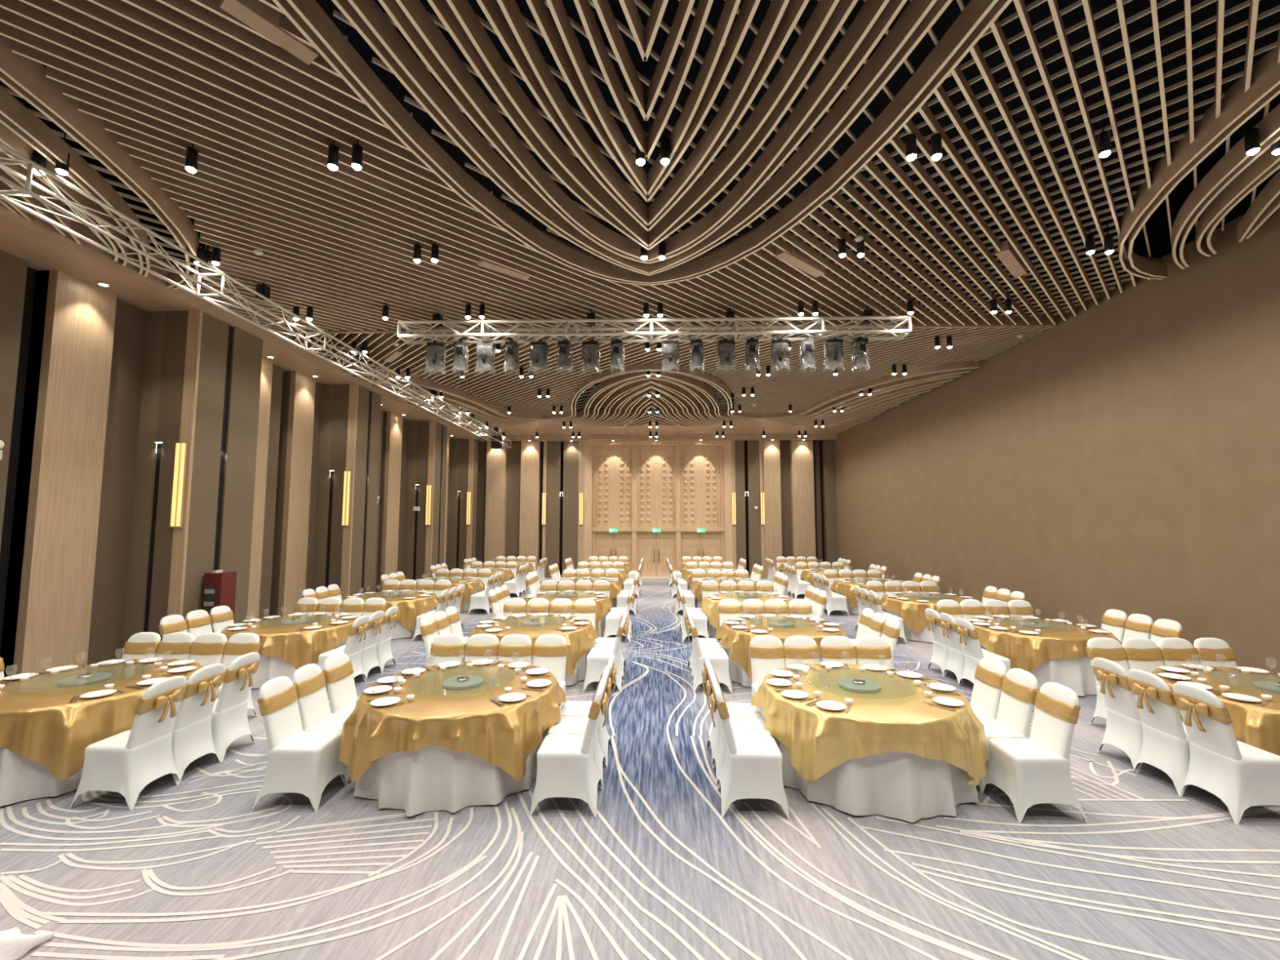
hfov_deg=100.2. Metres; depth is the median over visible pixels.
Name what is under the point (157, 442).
light
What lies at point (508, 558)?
banquet chair
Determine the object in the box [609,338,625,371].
light
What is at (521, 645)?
banquet chair
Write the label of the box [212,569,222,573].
beacon
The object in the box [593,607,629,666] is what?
banquet chair
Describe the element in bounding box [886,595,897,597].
dinner plate
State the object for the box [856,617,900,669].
banquet chair
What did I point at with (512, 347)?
light
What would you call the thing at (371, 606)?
banquet chair
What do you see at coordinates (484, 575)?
banquet chair
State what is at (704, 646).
banquet chair
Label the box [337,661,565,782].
tablecloth
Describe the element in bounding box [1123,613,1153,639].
banquet chair
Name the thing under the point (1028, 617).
dinner plate
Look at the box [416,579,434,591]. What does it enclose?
banquet chair
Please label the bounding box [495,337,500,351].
recessed light
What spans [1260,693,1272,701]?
tea cup
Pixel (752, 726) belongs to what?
banquet chair
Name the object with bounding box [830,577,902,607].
tablecloth
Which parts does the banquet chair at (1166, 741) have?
satin sash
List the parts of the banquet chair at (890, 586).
satin sash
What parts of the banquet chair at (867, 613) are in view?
satin sash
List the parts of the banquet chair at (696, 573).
satin sash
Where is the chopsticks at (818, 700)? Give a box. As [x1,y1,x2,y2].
[805,699,821,705]
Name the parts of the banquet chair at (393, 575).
satin sash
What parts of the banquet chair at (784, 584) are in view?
satin sash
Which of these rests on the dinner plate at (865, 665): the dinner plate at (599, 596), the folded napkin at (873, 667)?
the folded napkin at (873, 667)
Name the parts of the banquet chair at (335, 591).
satin sash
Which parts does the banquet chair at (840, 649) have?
satin sash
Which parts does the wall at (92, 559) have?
recess panel, recess panel, return panel, return panel, corner post, fabric panel, fabric panel, recess panel, recess panel, return panel, return panel, corner post, fabric panel, fabric panel, recess panel, recess panel, return panel, return panel, corner post, fabric panel, fabric panel, recess panel, return panel, return panel, corner post, fabric panel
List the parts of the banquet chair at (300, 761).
satin sash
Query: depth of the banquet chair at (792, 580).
16.98 m
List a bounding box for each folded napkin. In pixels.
[9,672,31,679]
[101,659,121,664]
[143,678,162,684]
[174,660,189,665]
[232,626,242,630]
[334,620,343,623]
[370,685,385,693]
[405,667,421,673]
[475,659,490,664]
[503,693,520,700]
[531,668,543,674]
[564,626,573,629]
[753,629,764,632]
[772,679,785,685]
[791,614,802,617]
[791,664,804,669]
[821,701,841,708]
[866,664,884,670]
[934,683,949,690]
[993,626,1004,629]
[1053,618,1066,622]
[1093,629,1104,632]
[1164,673,1182,679]
[1189,663,1205,668]
[1227,693,1255,701]
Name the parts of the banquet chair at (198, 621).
satin sash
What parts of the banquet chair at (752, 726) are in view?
satin sash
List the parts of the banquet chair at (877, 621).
satin sash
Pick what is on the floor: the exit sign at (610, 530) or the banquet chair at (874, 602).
the banquet chair at (874, 602)
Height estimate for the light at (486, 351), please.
0.639 m
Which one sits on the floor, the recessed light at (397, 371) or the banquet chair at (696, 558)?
the banquet chair at (696, 558)
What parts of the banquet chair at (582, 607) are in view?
satin sash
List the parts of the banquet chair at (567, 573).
satin sash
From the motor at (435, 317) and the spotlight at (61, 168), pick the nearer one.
the spotlight at (61, 168)
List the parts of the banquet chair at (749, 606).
satin sash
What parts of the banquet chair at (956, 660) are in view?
satin sash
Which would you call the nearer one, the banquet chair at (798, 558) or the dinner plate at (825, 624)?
the dinner plate at (825, 624)
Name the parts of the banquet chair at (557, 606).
satin sash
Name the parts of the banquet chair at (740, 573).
satin sash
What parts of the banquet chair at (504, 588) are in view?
satin sash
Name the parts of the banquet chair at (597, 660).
satin sash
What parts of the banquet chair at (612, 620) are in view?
satin sash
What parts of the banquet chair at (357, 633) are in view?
satin sash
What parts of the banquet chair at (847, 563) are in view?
satin sash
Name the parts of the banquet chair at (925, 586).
satin sash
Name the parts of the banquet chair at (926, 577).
satin sash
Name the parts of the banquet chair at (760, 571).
satin sash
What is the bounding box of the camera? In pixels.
[413,506,420,511]
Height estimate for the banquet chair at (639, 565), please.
0.970 m
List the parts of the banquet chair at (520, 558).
satin sash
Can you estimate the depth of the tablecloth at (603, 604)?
11.02 m
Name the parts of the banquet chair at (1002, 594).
satin sash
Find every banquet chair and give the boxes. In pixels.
[0,657,4,679]
[0,927,55,959]
[69,675,187,809]
[121,631,160,660]
[156,631,194,659]
[158,614,187,638]
[171,663,226,785]
[186,609,212,640]
[189,632,226,666]
[209,605,234,632]
[211,652,260,762]
[216,632,260,715]
[251,676,346,811]
[292,663,351,785]
[294,597,318,613]
[301,588,317,613]
[315,586,329,604]
[317,597,341,613]
[318,615,369,679]
[322,653,357,713]
[327,584,342,602]
[337,610,384,681]
[340,597,364,617]
[361,597,386,617]
[376,605,398,672]
[380,574,390,586]
[382,579,399,591]
[389,573,399,581]
[396,571,405,582]
[398,579,417,591]
[412,589,448,641]
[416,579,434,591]
[419,615,464,666]
[426,586,457,613]
[429,633,465,666]
[430,564,436,577]
[433,579,451,597]
[433,610,466,656]
[435,564,442,569]
[435,568,448,577]
[440,563,448,568]
[445,606,468,642]
[448,568,462,577]
[452,584,465,627]
[462,568,477,577]
[463,559,470,568]
[464,633,499,662]
[467,558,472,567]
[467,574,494,614]
[470,560,482,568]
[473,573,499,610]
[476,568,491,589]
[480,571,503,591]
[482,560,494,568]
[488,589,503,617]
[493,560,505,568]
[494,586,505,613]
[495,555,506,562]
[497,634,533,663]
[501,584,510,601]
[502,598,526,616]
[503,565,523,597]
[505,560,517,578]
[506,555,515,561]
[507,564,526,595]
[511,563,528,594]
[515,555,526,562]
[525,555,536,570]
[525,574,534,594]
[525,598,550,614]
[526,559,542,582]
[528,573,539,592]
[529,558,544,583]
[529,679,608,817]
[532,557,546,580]
[533,572,540,591]
[533,634,568,709]
[539,579,557,592]
[547,665,612,789]
[548,565,555,580]
[549,598,573,614]
[551,564,558,579]
[554,563,560,579]
[556,579,574,591]
[560,654,617,767]
[562,568,576,577]
[564,559,569,568]
[568,557,573,568]
[573,598,596,629]
[574,579,592,591]
[575,568,590,577]
[577,561,589,568]
[582,616,627,692]
[588,555,598,562]
[589,561,600,568]
[590,568,604,577]
[590,611,628,683]
[592,580,610,599]
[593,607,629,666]
[598,555,608,562]
[601,561,613,568]
[603,590,634,642]
[604,568,618,580]
[607,586,635,637]
[608,555,617,562]
[608,585,635,628]
[613,561,624,569]
[616,574,639,614]
[617,555,628,563]
[619,572,639,607]
[619,573,638,608]
[623,564,641,593]
[623,565,641,598]
[624,563,642,594]
[627,559,643,586]
[666,559,681,586]
[668,563,685,591]
[669,564,686,596]
[669,565,687,598]
[671,572,692,609]
[672,573,693,608]
[672,574,695,615]
[676,585,702,633]
[677,587,706,638]
[678,590,709,642]
[681,555,691,563]
[684,607,720,675]
[685,561,697,570]
[685,611,724,683]
[687,616,732,693]
[691,568,706,592]
[692,555,702,562]
[697,561,710,568]
[701,580,719,599]
[701,655,762,768]
[702,555,711,562]
[706,568,720,577]
[706,666,771,791]
[709,679,790,818]
[710,561,721,568]
[712,555,722,562]
[718,599,742,642]
[720,568,734,577]
[720,580,737,591]
[721,561,733,568]
[734,568,749,578]
[737,580,755,592]
[738,558,743,568]
[741,559,746,568]
[741,599,764,615]
[748,635,784,720]
[750,564,756,579]
[753,564,759,580]
[755,565,763,581]
[755,580,773,593]
[764,557,781,581]
[764,599,787,615]
[767,558,783,583]
[769,559,786,582]
[772,572,779,592]
[773,573,783,593]
[776,556,786,570]
[778,575,788,595]
[783,564,804,595]
[783,635,819,666]
[786,556,796,562]
[786,564,806,596]
[787,599,812,617]
[790,565,810,598]
[795,556,806,562]
[795,561,808,579]
[804,585,814,602]
[806,556,817,562]
[807,561,819,568]
[809,587,819,614]
[811,572,834,592]
[812,590,826,618]
[815,573,843,613]
[819,561,831,568]
[819,635,856,664]
[821,575,849,616]
[823,568,838,591]
[831,561,844,569]
[838,568,853,578]
[844,559,850,568]
[850,608,874,644]
[853,569,867,578]
[853,585,884,630]
[853,612,884,645]
[854,635,892,669]
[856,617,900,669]
[860,587,893,615]
[865,580,884,599]
[866,569,882,579]
[867,564,875,570]
[868,590,906,643]
[873,564,880,570]
[879,566,886,579]
[884,580,902,593]
[902,581,920,592]
[912,573,922,585]
[920,573,931,582]
[920,581,938,592]
[924,608,948,677]
[929,575,940,588]
[936,600,962,620]
[939,613,989,685]
[955,617,1010,685]
[960,600,985,619]
[970,657,1006,719]
[978,668,1038,793]
[981,586,997,606]
[982,682,1088,823]
[983,600,1009,616]
[994,588,1010,606]
[1007,600,1034,617]
[1008,591,1025,616]
[1085,637,1128,724]
[1091,657,1182,773]
[1101,608,1127,642]
[1121,637,1164,673]
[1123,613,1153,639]
[1126,669,1190,796]
[1150,618,1183,646]
[1157,637,1199,666]
[1171,682,1279,824]
[1193,637,1237,667]
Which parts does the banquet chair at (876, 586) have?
satin sash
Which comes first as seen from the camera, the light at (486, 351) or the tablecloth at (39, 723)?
the tablecloth at (39, 723)
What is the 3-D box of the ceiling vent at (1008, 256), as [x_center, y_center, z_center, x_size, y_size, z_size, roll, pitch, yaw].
[5.376,-3.188,7.743,1.054,0.140,0.160,4,-6,-43]
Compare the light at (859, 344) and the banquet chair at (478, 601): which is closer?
the light at (859, 344)
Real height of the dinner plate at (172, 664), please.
0.020 m
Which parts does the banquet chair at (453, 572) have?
satin sash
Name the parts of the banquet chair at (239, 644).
satin sash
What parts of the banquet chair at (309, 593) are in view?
satin sash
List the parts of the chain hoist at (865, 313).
motor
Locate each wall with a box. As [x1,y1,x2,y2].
[0,186,478,677]
[475,408,838,578]
[835,140,1279,672]
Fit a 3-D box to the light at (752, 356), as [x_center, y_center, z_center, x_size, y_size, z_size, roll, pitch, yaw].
[1.997,-2.211,9.542,0.271,0.637,0.363,0,-5,6]
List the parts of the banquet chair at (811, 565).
satin sash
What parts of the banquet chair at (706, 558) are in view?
satin sash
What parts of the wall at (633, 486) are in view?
fabric panel, fabric panel, oak post, fabric panel, fabric panel, oak post, studded panel, door post, studded panel, portal frame, door post, studded panel, oak post, fabric panel, fabric panel, oak post, fabric panel, fabric panel, fabric panel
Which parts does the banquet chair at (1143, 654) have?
satin sash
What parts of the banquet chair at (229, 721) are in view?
satin sash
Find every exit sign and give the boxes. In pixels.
[608,528,617,532]
[652,528,660,532]
[697,528,705,532]
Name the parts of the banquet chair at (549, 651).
satin sash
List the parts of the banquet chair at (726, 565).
satin sash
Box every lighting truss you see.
[0,142,511,448]
[396,315,912,344]
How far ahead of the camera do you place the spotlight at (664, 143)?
5.20 m
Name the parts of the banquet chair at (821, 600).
satin sash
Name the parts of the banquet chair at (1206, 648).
satin sash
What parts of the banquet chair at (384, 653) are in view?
satin sash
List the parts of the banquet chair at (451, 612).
satin sash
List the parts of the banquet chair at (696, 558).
satin sash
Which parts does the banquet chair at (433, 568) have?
satin sash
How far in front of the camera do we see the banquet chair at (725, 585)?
12.39 m
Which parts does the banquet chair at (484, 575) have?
satin sash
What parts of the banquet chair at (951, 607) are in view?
satin sash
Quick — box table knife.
[492,699,504,706]
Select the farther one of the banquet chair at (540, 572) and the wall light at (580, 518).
the wall light at (580, 518)
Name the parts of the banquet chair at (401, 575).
satin sash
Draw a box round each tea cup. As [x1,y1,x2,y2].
[0,684,4,689]
[19,675,29,681]
[49,669,59,675]
[89,663,98,668]
[104,684,114,689]
[125,660,133,666]
[142,674,151,679]
[153,662,162,666]
[159,666,167,671]
[393,686,401,693]
[398,679,405,684]
[406,694,414,701]
[413,671,420,677]
[440,666,446,671]
[466,662,473,668]
[497,663,504,669]
[504,686,511,693]
[514,667,520,673]
[520,676,527,682]
[792,674,799,679]
[795,681,803,688]
[801,668,808,674]
[813,690,821,697]
[825,665,831,671]
[844,697,853,705]
[858,666,866,671]
[886,671,893,676]
[913,680,921,685]
[924,690,932,697]
[1190,671,1199,676]
[1196,677,1207,683]
[1202,667,1211,673]
[1218,684,1230,691]
[1240,669,1250,674]
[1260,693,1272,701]
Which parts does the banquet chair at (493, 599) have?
satin sash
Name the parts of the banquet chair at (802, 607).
satin sash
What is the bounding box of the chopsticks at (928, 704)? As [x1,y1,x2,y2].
[928,703,955,711]
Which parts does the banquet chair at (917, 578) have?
satin sash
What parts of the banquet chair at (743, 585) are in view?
satin sash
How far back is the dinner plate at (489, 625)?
7.96 m
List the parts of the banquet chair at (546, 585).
satin sash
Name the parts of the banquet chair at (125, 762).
satin sash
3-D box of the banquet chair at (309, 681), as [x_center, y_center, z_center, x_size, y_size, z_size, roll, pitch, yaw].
[-2.879,2.222,4.974,0.592,0.970,0.462,0,-5,0]
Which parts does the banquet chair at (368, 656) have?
satin sash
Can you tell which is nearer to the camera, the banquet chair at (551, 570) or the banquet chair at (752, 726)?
the banquet chair at (752, 726)
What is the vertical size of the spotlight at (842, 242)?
0.450 m
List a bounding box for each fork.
[366,693,389,697]
[384,702,404,709]
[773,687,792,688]
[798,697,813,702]
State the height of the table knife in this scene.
0.006 m
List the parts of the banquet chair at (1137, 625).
satin sash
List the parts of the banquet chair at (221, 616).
satin sash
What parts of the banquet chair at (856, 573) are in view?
satin sash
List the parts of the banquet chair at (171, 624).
satin sash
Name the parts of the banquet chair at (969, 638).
satin sash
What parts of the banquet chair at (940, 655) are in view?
satin sash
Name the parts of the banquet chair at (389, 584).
satin sash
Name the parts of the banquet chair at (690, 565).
satin sash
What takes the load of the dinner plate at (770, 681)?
on the tablecloth at (895, 717)
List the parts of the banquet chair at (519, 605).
satin sash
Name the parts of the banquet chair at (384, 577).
satin sash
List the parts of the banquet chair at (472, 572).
satin sash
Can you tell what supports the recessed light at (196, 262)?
in the ceiling
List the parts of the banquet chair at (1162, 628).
satin sash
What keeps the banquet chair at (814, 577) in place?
on the floor
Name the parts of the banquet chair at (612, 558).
satin sash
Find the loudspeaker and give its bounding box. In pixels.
[491,432,502,448]
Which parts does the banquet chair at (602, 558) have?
satin sash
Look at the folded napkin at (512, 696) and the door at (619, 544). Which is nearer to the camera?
the folded napkin at (512, 696)
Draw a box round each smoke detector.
[253,248,262,255]
[854,235,863,241]
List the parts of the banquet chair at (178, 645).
satin sash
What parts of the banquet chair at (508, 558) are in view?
satin sash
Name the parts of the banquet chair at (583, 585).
satin sash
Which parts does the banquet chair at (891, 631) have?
satin sash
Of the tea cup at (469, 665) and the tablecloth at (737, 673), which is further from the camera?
the tablecloth at (737, 673)
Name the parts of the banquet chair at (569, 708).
satin sash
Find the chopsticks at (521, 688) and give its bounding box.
[520,688,543,691]
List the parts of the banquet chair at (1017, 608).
satin sash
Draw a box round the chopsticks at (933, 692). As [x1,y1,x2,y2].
[933,692,960,695]
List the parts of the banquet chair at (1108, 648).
satin sash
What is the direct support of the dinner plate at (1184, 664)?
on the tablecloth at (1254, 724)
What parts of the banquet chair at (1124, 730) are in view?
satin sash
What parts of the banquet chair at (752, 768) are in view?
satin sash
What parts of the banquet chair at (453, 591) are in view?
satin sash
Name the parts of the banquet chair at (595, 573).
satin sash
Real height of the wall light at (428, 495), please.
1.370 m
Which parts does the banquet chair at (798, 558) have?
satin sash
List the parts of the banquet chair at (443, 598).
satin sash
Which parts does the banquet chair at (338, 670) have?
satin sash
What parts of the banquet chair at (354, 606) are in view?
satin sash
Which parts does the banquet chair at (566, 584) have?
satin sash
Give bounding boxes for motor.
[431,312,443,328]
[586,308,595,326]
[725,307,734,325]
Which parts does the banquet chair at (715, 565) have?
satin sash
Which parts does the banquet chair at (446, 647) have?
satin sash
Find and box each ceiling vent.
[219,0,318,65]
[383,346,404,362]
[477,257,530,280]
[775,246,825,277]
[994,240,1026,277]
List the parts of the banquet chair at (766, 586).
satin sash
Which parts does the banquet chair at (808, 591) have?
satin sash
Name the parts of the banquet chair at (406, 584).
satin sash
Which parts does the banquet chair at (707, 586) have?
satin sash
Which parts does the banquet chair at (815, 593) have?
satin sash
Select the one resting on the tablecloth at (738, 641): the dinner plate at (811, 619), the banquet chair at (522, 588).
the dinner plate at (811, 619)
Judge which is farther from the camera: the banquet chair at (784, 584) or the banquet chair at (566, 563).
the banquet chair at (566, 563)
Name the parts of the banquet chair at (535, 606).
satin sash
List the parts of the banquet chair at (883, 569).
satin sash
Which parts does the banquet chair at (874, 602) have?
satin sash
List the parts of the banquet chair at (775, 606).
satin sash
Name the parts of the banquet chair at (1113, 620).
satin sash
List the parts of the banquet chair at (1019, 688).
satin sash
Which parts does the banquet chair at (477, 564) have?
satin sash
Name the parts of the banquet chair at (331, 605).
satin sash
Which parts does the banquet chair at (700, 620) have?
satin sash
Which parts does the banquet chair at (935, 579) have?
satin sash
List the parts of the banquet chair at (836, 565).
satin sash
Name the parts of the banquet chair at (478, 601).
satin sash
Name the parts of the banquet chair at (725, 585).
satin sash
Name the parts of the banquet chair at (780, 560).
satin sash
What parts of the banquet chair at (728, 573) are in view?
satin sash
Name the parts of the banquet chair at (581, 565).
satin sash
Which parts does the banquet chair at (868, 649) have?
satin sash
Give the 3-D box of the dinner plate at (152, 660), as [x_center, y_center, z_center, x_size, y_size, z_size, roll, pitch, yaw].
[-5.457,2.020,5.989,0.240,0.020,0.240,0,-5,1]
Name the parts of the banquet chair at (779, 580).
satin sash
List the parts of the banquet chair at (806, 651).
satin sash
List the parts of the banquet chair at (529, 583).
satin sash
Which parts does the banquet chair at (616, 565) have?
satin sash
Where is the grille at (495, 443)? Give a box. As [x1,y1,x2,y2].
[491,436,499,447]
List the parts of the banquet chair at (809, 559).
satin sash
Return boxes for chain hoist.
[197,244,215,268]
[255,282,270,300]
[360,346,369,358]
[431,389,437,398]
[493,426,498,432]
[862,305,873,324]
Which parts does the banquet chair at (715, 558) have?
satin sash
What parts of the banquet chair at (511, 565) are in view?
satin sash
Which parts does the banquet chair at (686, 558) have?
satin sash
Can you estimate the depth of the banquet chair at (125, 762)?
4.44 m
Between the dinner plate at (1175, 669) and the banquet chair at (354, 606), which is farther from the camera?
the banquet chair at (354, 606)
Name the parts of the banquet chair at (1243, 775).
satin sash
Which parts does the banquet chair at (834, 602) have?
satin sash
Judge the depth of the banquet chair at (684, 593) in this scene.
14.01 m
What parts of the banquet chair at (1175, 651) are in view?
satin sash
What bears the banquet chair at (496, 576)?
on the floor
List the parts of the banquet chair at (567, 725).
satin sash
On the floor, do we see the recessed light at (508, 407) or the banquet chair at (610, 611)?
the banquet chair at (610, 611)
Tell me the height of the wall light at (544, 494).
1.370 m
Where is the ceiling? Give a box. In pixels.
[0,0,1279,441]
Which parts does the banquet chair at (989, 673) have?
satin sash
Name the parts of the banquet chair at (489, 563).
satin sash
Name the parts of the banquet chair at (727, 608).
satin sash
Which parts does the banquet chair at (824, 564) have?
satin sash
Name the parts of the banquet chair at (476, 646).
satin sash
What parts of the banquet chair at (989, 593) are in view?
satin sash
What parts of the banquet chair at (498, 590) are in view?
satin sash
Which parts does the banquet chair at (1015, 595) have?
satin sash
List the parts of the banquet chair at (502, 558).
satin sash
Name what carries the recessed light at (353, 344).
in the ceiling
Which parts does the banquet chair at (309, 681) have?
satin sash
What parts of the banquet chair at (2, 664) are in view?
satin sash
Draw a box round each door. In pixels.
[595,531,631,568]
[636,531,675,577]
[680,531,720,564]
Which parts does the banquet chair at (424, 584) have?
satin sash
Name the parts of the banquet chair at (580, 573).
satin sash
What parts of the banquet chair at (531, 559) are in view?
satin sash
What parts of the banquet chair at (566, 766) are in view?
satin sash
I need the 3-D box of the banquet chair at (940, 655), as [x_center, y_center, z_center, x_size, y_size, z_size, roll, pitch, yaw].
[4.785,2.489,8.283,0.592,0.970,0.462,0,-5,0]
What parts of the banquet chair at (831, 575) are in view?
satin sash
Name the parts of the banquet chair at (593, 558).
satin sash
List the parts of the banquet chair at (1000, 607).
satin sash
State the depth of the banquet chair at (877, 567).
16.95 m
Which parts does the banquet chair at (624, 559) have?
satin sash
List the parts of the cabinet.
glass door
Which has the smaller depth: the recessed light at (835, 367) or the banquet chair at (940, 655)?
the banquet chair at (940, 655)
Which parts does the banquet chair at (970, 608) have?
satin sash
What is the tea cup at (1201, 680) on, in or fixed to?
on the tablecloth at (1254, 724)
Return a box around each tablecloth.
[0,658,203,780]
[0,728,131,806]
[220,613,358,669]
[221,640,346,688]
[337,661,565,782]
[339,591,439,630]
[353,727,550,816]
[391,607,435,639]
[415,577,484,606]
[459,589,480,612]
[462,568,514,586]
[466,614,597,675]
[482,561,533,575]
[523,591,611,631]
[530,648,591,685]
[556,577,622,603]
[587,568,628,585]
[596,613,608,637]
[600,562,631,573]
[611,596,617,607]
[677,562,721,578]
[682,568,735,585]
[686,579,692,591]
[690,577,757,604]
[694,597,701,608]
[700,591,791,630]
[703,611,716,637]
[715,615,848,677]
[723,647,822,687]
[751,662,988,785]
[764,716,978,822]
[777,562,819,573]
[800,568,853,587]
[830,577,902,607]
[835,591,858,613]
[880,592,979,632]
[884,609,933,642]
[966,616,1122,671]
[980,644,1097,696]
[1151,665,1279,755]
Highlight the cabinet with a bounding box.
[201,571,236,632]
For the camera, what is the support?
attached to the wall at (92, 559)
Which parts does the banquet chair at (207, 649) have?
satin sash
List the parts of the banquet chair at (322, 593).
satin sash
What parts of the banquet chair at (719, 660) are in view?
satin sash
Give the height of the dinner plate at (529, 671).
0.020 m
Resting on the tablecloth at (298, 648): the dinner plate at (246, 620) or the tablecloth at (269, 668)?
the dinner plate at (246, 620)
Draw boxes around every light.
[0,440,4,459]
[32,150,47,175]
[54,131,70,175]
[97,281,110,287]
[155,440,162,451]
[170,442,188,527]
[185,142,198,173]
[194,238,203,266]
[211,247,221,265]
[292,305,299,320]
[306,305,313,320]
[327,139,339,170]
[342,471,351,525]
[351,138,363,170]
[351,340,356,353]
[362,340,368,353]
[382,302,388,319]
[395,368,400,378]
[405,368,410,378]
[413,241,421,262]
[425,340,445,373]
[425,484,431,524]
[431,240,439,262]
[439,391,443,398]
[453,340,468,373]
[460,368,464,377]
[465,301,471,319]
[466,491,471,524]
[475,341,495,372]
[479,301,484,319]
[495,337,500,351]
[503,339,519,372]
[507,405,511,413]
[519,367,523,377]
[528,339,548,374]
[528,367,533,377]
[537,388,541,397]
[542,492,546,524]
[546,387,549,397]
[556,340,573,372]
[560,405,563,413]
[562,421,565,427]
[578,492,583,524]
[581,339,600,368]
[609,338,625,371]
[635,120,645,165]
[640,245,647,260]
[643,302,648,317]
[644,342,649,351]
[646,370,650,377]
[657,302,662,317]
[657,342,661,351]
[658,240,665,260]
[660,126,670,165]
[660,338,679,373]
[689,337,704,372]
[716,337,736,368]
[722,420,725,427]
[731,492,736,524]
[737,404,741,412]
[742,387,745,395]
[744,337,759,369]
[751,385,754,395]
[755,364,759,376]
[760,492,764,524]
[766,365,770,375]
[769,337,790,373]
[787,336,791,349]
[788,404,791,412]
[797,299,804,315]
[799,337,814,371]
[812,299,817,315]
[823,337,843,368]
[833,365,837,375]
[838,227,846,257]
[851,336,870,370]
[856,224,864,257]
[867,387,871,395]
[892,363,896,374]
[902,363,906,374]
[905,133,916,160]
[906,293,913,315]
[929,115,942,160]
[934,334,940,348]
[946,334,952,348]
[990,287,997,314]
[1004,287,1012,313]
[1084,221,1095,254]
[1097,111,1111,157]
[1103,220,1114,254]
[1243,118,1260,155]
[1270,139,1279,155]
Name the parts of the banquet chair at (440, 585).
satin sash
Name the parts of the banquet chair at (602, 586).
satin sash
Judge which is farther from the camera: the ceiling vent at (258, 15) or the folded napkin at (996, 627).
the folded napkin at (996, 627)
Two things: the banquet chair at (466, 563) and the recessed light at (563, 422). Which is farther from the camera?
the banquet chair at (466, 563)
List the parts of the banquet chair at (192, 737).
satin sash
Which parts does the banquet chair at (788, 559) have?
satin sash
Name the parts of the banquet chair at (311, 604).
satin sash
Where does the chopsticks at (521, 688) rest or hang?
on the tablecloth at (468, 721)
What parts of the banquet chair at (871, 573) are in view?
satin sash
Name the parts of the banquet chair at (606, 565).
satin sash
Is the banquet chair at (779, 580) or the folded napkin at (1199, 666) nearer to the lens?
the folded napkin at (1199, 666)
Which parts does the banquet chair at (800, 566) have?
satin sash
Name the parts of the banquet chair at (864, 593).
satin sash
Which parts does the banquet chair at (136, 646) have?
satin sash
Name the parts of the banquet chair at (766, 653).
satin sash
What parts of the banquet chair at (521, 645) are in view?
satin sash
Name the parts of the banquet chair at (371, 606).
satin sash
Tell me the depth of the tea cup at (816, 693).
4.75 m
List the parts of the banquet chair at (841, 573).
satin sash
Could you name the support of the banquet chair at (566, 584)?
on the floor
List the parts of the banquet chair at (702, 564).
satin sash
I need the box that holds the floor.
[0,577,1279,959]
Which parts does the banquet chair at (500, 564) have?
satin sash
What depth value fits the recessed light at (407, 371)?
12.94 m
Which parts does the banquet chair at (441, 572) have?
satin sash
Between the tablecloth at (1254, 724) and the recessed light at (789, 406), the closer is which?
the tablecloth at (1254, 724)
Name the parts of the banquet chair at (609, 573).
satin sash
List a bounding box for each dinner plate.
[2,672,39,679]
[45,665,78,671]
[79,688,117,697]
[96,658,126,665]
[136,677,168,685]
[137,657,166,662]
[166,659,195,666]
[167,666,196,672]
[226,626,247,631]
[227,622,247,626]
[243,618,261,622]
[262,615,280,618]
[303,625,322,629]
[313,612,329,615]
[331,620,348,624]
[334,613,351,616]
[341,615,357,618]
[363,684,392,693]
[369,696,400,706]
[376,675,403,683]
[400,667,426,674]
[403,596,415,599]
[437,661,461,667]
[471,658,493,665]
[475,624,492,627]
[479,620,493,623]
[484,627,502,631]
[497,692,526,702]
[507,661,530,667]
[511,613,526,617]
[524,667,548,675]
[526,679,551,687]
[560,614,574,617]
[560,626,577,630]
[571,617,586,620]
[573,621,589,625]
[595,595,606,597]
[724,621,739,624]
[728,617,742,621]
[730,625,747,629]
[750,629,767,633]
[761,613,776,617]
[765,678,791,686]
[769,669,793,676]
[781,689,808,698]
[786,663,809,670]
[808,617,824,621]
[815,700,845,710]
[820,661,843,667]
[822,622,839,626]
[822,627,839,631]
[862,664,887,671]
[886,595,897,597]
[896,671,923,678]
[915,600,928,602]
[926,683,955,691]
[932,696,964,706]
[960,595,973,598]
[967,618,985,622]
[973,622,991,626]
[974,615,988,618]
[989,626,1008,630]
[1017,630,1039,635]
[1021,616,1039,619]
[1050,618,1070,622]
[1075,623,1096,627]
[1088,629,1110,633]
[1157,672,1191,679]
[1158,666,1190,672]
[1176,680,1213,688]
[1181,663,1213,670]
[1221,693,1262,702]
[1235,666,1270,673]
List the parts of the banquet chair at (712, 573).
satin sash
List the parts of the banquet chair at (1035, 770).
satin sash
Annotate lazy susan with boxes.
[15,671,147,692]
[280,617,309,624]
[365,592,401,596]
[440,577,454,581]
[441,668,507,689]
[505,618,546,626]
[542,593,575,597]
[577,577,592,581]
[737,593,755,598]
[749,618,794,626]
[815,677,902,693]
[862,578,877,582]
[905,592,956,599]
[1018,621,1050,628]
[1208,676,1279,693]
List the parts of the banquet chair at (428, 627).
satin sash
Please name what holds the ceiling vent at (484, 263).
in the ceiling
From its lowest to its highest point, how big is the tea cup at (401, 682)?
0.042 m
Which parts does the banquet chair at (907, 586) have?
satin sash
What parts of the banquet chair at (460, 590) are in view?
satin sash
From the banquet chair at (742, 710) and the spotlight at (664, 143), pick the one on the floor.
the banquet chair at (742, 710)
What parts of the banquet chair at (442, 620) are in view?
satin sash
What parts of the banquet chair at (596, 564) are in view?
satin sash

